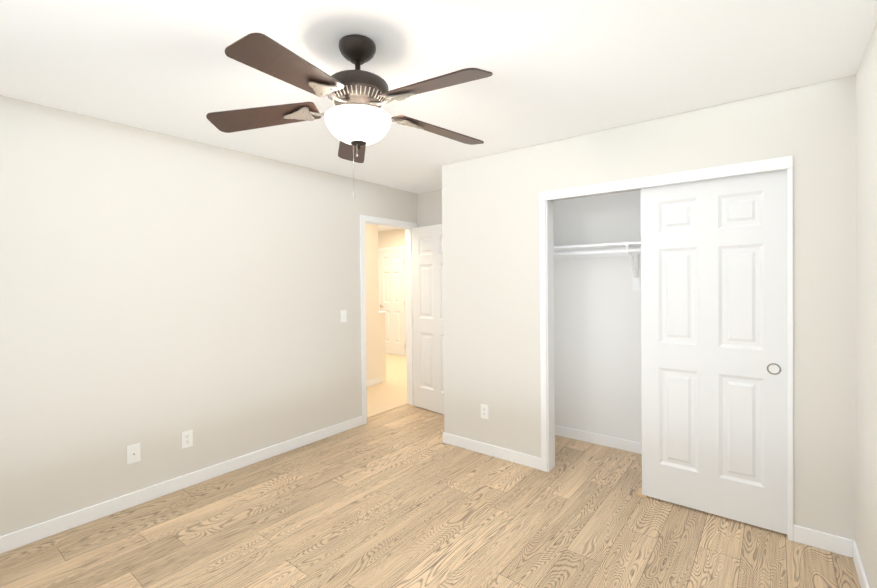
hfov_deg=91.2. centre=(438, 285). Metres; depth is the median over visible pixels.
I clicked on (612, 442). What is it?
baseboard
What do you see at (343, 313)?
light switch
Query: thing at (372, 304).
wall
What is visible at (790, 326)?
trim
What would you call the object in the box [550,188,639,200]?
trim
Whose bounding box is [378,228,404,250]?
wall
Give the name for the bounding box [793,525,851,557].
baseboard
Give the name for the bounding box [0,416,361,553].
baseboard
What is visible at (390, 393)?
floor
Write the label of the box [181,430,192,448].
electrical outlet
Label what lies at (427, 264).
entry door
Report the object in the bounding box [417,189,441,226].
wall
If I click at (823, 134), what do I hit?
wall
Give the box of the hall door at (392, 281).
[379,250,405,355]
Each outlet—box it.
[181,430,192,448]
[481,404,487,418]
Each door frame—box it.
[360,215,417,424]
[378,246,406,355]
[546,200,554,471]
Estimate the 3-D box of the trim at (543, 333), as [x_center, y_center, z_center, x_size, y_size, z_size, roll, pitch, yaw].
[0.781,0.345,3.194,0.048,2.075,0.014,0,1,38]
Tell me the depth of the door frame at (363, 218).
4.72 m
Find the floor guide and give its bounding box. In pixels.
[636,488,647,497]
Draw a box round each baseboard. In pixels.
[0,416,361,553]
[367,377,379,386]
[444,433,540,469]
[555,425,641,453]
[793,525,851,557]
[852,540,869,587]
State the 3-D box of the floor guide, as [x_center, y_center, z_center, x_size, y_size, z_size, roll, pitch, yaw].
[1.356,1.373,2.846,0.065,0.016,0.093,0,1,38]
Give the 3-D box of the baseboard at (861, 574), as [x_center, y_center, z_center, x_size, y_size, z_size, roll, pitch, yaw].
[1.030,1.361,0.803,0.012,0.090,3.500,0,1,38]
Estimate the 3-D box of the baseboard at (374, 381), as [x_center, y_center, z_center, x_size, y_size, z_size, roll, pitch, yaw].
[-1.557,1.335,5.053,0.012,0.090,2.400,0,1,38]
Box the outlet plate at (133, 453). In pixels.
[127,443,139,464]
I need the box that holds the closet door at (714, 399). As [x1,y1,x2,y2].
[640,169,787,534]
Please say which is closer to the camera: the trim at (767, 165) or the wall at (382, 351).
the trim at (767, 165)
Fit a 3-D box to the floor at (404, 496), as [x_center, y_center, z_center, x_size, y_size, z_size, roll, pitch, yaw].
[-0.133,1.453,2.202,3.800,0.100,4.495,0,1,38]
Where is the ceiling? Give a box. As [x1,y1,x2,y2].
[0,0,876,230]
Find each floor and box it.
[0,404,860,587]
[367,353,407,417]
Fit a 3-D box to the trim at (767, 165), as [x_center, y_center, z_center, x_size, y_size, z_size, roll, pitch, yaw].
[1.324,-0.663,2.747,1.457,0.066,0.018,0,1,38]
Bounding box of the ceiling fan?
[206,33,492,198]
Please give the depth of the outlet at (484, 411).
3.52 m
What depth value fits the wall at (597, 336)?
3.70 m
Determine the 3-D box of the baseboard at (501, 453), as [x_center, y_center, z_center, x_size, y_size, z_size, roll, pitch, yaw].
[0.411,1.338,3.504,0.920,0.090,0.012,0,1,38]
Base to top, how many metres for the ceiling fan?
0.661 m
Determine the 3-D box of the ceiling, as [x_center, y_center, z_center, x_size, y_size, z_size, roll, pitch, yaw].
[-0.910,-1.102,4.215,7.500,0.100,6.780,0,1,38]
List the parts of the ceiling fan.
blade, blade, blade, lamp shade, motor, blade, blade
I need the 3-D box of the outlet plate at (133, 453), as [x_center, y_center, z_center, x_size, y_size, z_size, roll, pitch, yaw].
[-1.956,1.080,2.757,0.016,0.116,0.072,0,1,38]
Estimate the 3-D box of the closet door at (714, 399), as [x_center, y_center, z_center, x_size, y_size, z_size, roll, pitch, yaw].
[1.627,0.357,2.587,0.745,2.020,0.034,0,1,38]
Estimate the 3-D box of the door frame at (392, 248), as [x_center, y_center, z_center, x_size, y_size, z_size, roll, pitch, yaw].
[-0.892,0.290,8.378,0.790,2.094,0.016,0,1,38]
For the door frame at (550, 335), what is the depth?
3.22 m
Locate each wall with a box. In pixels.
[0,95,416,535]
[365,224,379,379]
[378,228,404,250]
[379,313,385,382]
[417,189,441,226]
[442,74,855,540]
[553,190,641,442]
[856,22,876,587]
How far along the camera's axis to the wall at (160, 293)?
2.86 m
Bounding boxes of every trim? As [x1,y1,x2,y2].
[539,156,792,200]
[539,201,547,471]
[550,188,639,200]
[787,168,792,540]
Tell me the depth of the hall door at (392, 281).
8.33 m
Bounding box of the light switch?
[340,310,346,321]
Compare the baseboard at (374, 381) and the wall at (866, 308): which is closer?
the wall at (866, 308)
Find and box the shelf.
[554,241,640,290]
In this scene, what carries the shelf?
attached to the wall at (597, 336)
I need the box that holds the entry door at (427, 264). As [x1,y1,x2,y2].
[412,224,443,413]

